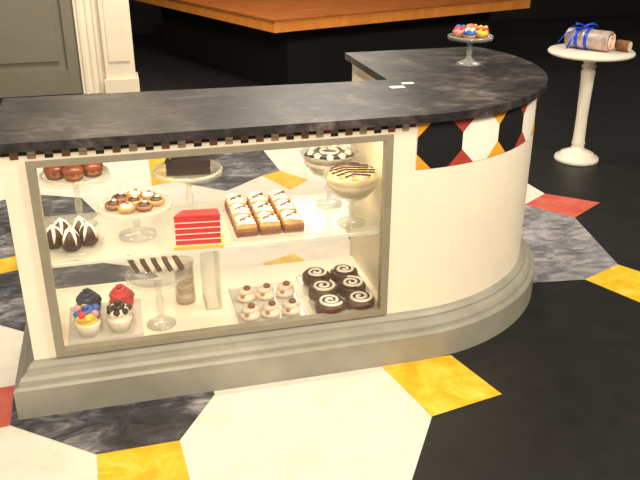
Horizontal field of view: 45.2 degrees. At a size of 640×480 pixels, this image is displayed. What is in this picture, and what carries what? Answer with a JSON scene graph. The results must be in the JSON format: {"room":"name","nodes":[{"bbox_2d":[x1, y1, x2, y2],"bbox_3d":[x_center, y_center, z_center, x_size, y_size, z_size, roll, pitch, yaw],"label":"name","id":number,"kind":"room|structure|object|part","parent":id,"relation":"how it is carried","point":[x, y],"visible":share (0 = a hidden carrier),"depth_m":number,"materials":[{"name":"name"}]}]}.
{"room":"cafe","nodes":[
{"label":"cafe","id":0,"kind":"room"},
{"bbox_2d":[0,0,139,97],"bbox_3d":[-4.458,-2.688,5.965,5.670,3.400,0.310,-6,25,-13],"label":"door","id":1,"kind":"structure","parent":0,"point":[48,47],"depth_m":6.97,"materials":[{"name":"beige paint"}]},
{"bbox_2d":[0,14,639,479],"bbox_3d":[0.191,-0.552,5.465,15.000,0.103,12.000,-6,25,-13],"label":"floor","id":2,"kind":"structure","parent":0,"point":[370,423],"depth_m":3.08,"materials":[{"name":"black tile"}]},
{"bbox_2d":[0,47,547,419],"bbox_3d":[-0.085,-0.194,3.334,2.341,0.982,1.301,-6,25,-13],"label":"display counter","id":3,"kind":"object","parent":2,"relation":"on","point":[438,245],"depth_m":2.87,"materials":[{"name":"wood"}]},
{"bbox_2d":[175,260,194,303],"bbox_3d":[-0.536,0.160,3.041,0.082,0.182,0.082,-6,25,-13],"label":"cookie jar","id":4,"kind":"object","parent":3,"relation":"on","point":[184,278],"visible":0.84,"depth_m":3.02,"materials":[{"name":"clear glass"}]},
{"bbox_2d":[173,208,223,249],"bbox_3d":[-0.438,-0.044,2.760,0.176,0.124,0.095,-4,24,-8],"label":"cake slice","id":5,"kind":"object","parent":3,"relation":"on","point":[197,228],"visible":1,"depth_m":2.73,"materials":[{"name":"red food"}]},
{"bbox_3d":[-0.328,-0.332,2.549,1.378,0.032,0.002,-6,25,-13],"label":"checker trim","id":6,"kind":"part","parent":3,"relation":"part of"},
{"bbox_2d":[52,230,379,267],"bbox_3d":[-0.419,-0.059,2.961,1.285,0.012,0.466,-6,25,-13],"label":"display shelf","id":7,"kind":"object","parent":3,"relation":"attached to","point":[377,231],"depth_m":2.75,"materials":[{"name":"clear glass"}]},
{"bbox_3d":[-0.085,0.168,3.495,2.341,0.190,1.301,-6,25,-13],"label":"plinth moulding","id":8,"kind":"part","parent":3,"relation":"part of","materials":[{"name":"grey paint"}]},
{"bbox_2d":[0,47,547,153],"bbox_3d":[-0.085,-0.624,3.129,2.264,0.030,1.194,-6,25,-13],"label":"countertop","id":9,"kind":"structure","parent":3,"relation":"on","point":[454,83],"depth_m":2.80,"materials":[{"name":"grey stone"}]},
{"bbox_2d":[304,145,353,175],"bbox_3d":[0.037,-0.256,3.098,0.234,0.236,0.234,-6,25,-13],"label":"bowl","id":10,"kind":"object","parent":3,"relation":"on","point":[320,159],"visible":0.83,"depth_m":3.01,"materials":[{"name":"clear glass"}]},
{"bbox_2d":[327,161,376,198],"bbox_3d":[0.121,-0.169,2.917,0.222,0.223,0.222,-6,25,-13],"label":"bowl","id":11,"kind":"object","parent":3,"relation":"on","point":[352,180],"visible":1,"depth_m":2.84,"materials":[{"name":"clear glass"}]},
{"bbox_2d":[388,82,413,88],"bbox_3d":[0.330,-0.619,3.077,0.063,0.002,0.147,19,30,36],"label":"paper note","id":12,"kind":"object","parent":3,"relation":"on","point":[400,86],"visible":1,"depth_m":3.05,"materials":[{"name":"white paper"}]},
{"bbox_3d":[-0.912,-0.154,2.895,0.253,0.214,0.253,-6,25,-13],"label":"glass cake stand","id":13,"kind":"object","parent":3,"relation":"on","visible":0},
{"bbox_2d":[46,216,98,251],"bbox_3d":[-0.889,-0.027,2.741,0.188,0.082,0.165,-6,25,-13],"label":"cakes","id":14,"kind":"object","parent":13,"relation":"on","point":[59,234],"visible":0.97,"depth_m":2.71,"materials":[{"name":"brown food"}]},
{"bbox_2d":[43,163,102,181],"bbox_3d":[-0.910,-0.270,2.841,0.213,0.064,0.173,-6,25,-13],"label":"muffins","id":15,"kind":"object","parent":13,"relation":"on","point":[71,173],"visible":0.6,"depth_m":2.79,"materials":[{"name":"red food"}]},
{"bbox_3d":[-0.675,-0.077,2.828,0.269,0.128,0.269,-6,25,-13],"label":"glass cake stand","id":16,"kind":"object","parent":3,"relation":"on","visible":0},
{"bbox_2d":[104,188,164,213],"bbox_3d":[-0.677,-0.146,2.797,0.194,0.035,0.194,13,27,28],"label":"tart","id":17,"kind":"object","parent":16,"relation":"on","point":[135,199],"visible":1,"depth_m":2.78,"materials":[{"name":"brown food"}]},
{"bbox_3d":[-0.507,-0.185,2.985,0.269,0.198,0.269,-6,25,-13],"label":"glass cake stand","id":18,"kind":"object","parent":3,"relation":"on","visible":0},
{"bbox_2d":[164,156,210,175],"bbox_3d":[-0.511,-0.301,2.940,0.171,0.071,0.146,-6,25,-13],"label":"cake slice","id":19,"kind":"object","parent":18,"relation":"on","point":[188,165],"visible":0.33,"depth_m":2.89,"materials":[{"name":"brown food"}]},
{"bbox_3d":[-0.599,0.218,2.867,0.233,0.217,0.233,-6,25,-13],"label":"glass cake stand","id":20,"kind":"object","parent":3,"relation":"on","visible":0},
{"bbox_2d":[125,252,184,273],"bbox_3d":[-0.603,0.083,2.810,0.214,0.075,0.076,-3,24,-6],"label":"cake","id":21,"kind":"object","parent":20,"relation":"on","point":[164,263],"visible":0.82,"depth_m":2.78,"materials":[{"name":"food"}]},
{"bbox_3d":[0.669,-0.852,3.442,0.202,0.130,0.202,-6,25,-13],"label":"glass cake stand","id":22,"kind":"object","parent":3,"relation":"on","visible":0},
{"bbox_2d":[452,24,488,38],"bbox_3d":[0.669,-0.930,3.407,0.172,0.055,0.157,-6,25,-13],"label":"cupcakes","id":23,"kind":"object","parent":22,"relation":"on","point":[469,31],"visible":1,"depth_m":3.36,"materials":[{"name":"multicoloured food"}]},
{"bbox_3d":[-0.219,-0.086,2.990,0.288,0.012,0.363,-6,25,-13],"label":"serving tray","id":24,"kind":"object","parent":3,"relation":"on","visible":0},
{"bbox_2d":[225,190,304,237],"bbox_3d":[-0.220,-0.109,2.973,0.256,0.061,0.324,-6,25,-13],"label":"buns","id":25,"kind":"object","parent":24,"relation":"on","point":[275,213],"visible":1,"depth_m":2.91,"materials":[{"name":"beige food"}]},
{"bbox_3d":[-0.812,0.307,2.920,0.268,0.012,0.278,-6,25,-13],"label":"serving tray","id":26,"kind":"object","parent":3,"relation":"on","visible":0},
{"bbox_2d":[73,304,101,337],"bbox_3d":[-0.851,0.287,2.822,0.100,0.119,0.097,-6,25,-13],"label":"cupcake","id":27,"kind":"object","parent":26,"relation":"on","point":[87,317],"visible":1,"depth_m":2.79,"materials":[{"name":"food"}]},
{"bbox_2d":[75,288,101,311],"bbox_3d":[-0.885,0.234,2.941,0.100,0.119,0.096,-6,25,-13],"label":"cupcake","id":28,"kind":"object","parent":26,"relation":"on","point":[88,296],"visible":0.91,"depth_m":2.91,"materials":[{"name":"black food"}]},
{"bbox_2d":[106,300,132,332],"bbox_3d":[-0.743,0.274,2.852,0.100,0.119,0.096,-6,25,-13],"label":"cupcake","id":29,"kind":"object","parent":26,"relation":"on","point":[119,318],"visible":1,"depth_m":2.83,"materials":[{"name":"white food"}]},
{"bbox_2d":[109,283,134,306],"bbox_3d":[-0.767,0.220,2.974,0.100,0.119,0.096,-6,25,-13],"label":"cupcake","id":30,"kind":"object","parent":26,"relation":"on","point":[121,292],"visible":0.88,"depth_m":2.94,"materials":[{"name":"red food"}]},
{"bbox_3d":[-0.207,0.251,3.045,0.268,0.012,0.318,-6,25,-13],"label":"serving tray","id":31,"kind":"object","parent":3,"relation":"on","visible":0},
{"bbox_2d":[236,280,300,320],"bbox_3d":[-0.205,0.230,3.024,0.246,0.060,0.228,-6,25,-13],"label":"cupcakes","id":32,"kind":"object","parent":31,"relation":"on","point":[271,309],"visible":1,"depth_m":2.97,"materials":[{"name":"white food"}]},
{"bbox_3d":[0.072,0.215,3.125,0.263,0.012,0.388,-6,25,-13],"label":"serving tray","id":33,"kind":"object","parent":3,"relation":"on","visible":0},
{"bbox_2d":[302,263,374,313],"bbox_3d":[0.070,0.195,3.110,0.246,0.053,0.368,-6,25,-13],"label":"cakes","id":34,"kind":"object","parent":33,"relation":"on","point":[323,290],"visible":1,"depth_m":3.07,"materials":[{"name":"brown food"}]},
{"bbox_2d":[136,0,530,84],"bbox_3d":[-0.060,-2.442,8.718,3.111,0.710,3.537,-17,29,-33],"label":"counter","id":35,"kind":"object","parent":2,"relation":"on","point":[274,42],"visible":0.88,"depth_m":7.63,"materials":[{"name":"brown wood"}]},
{"bbox_2d":[548,44,635,166],"bbox_3d":[1.782,-0.902,5.205,0.550,0.755,0.550,-6,25,-13],"label":"pedestal table","id":36,"kind":"object","parent":2,"relation":"on","point":[575,155],"visible":0.92,"depth_m":5.14,"materials":[{"name":"white paint"}]},
{"bbox_2d":[557,22,615,51],"bbox_3d":[1.734,-1.323,5.015,0.344,0.168,0.215,17,29,34],"label":"roll","id":37,"kind":"object","parent":36,"relation":"on","point":[590,38],"visible":1,"depth_m":4.99,"materials":[{"name":"food"}]},
{"bbox_2d":[615,39,631,51],"bbox_3d":[1.968,-1.259,4.985,0.070,0.070,0.091,-22,32,-40],"label":"roll","id":38,"kind":"object","parent":36,"relation":"on","point":[620,45],"visible":1,"depth_m":4.96,"materials":[{"name":"brown food"}]},
{"bbox_2d":[129,0,639,33],"bbox_3d":[-1.296,-4.745,9.847,15.000,4.000,0.200,-6,25,-13],"label":"wall","id":39,"kind":"structure","parent":0,"point":[145,18],"depth_m":11.62,"materials":[{"name":"black paint"}]}
]}

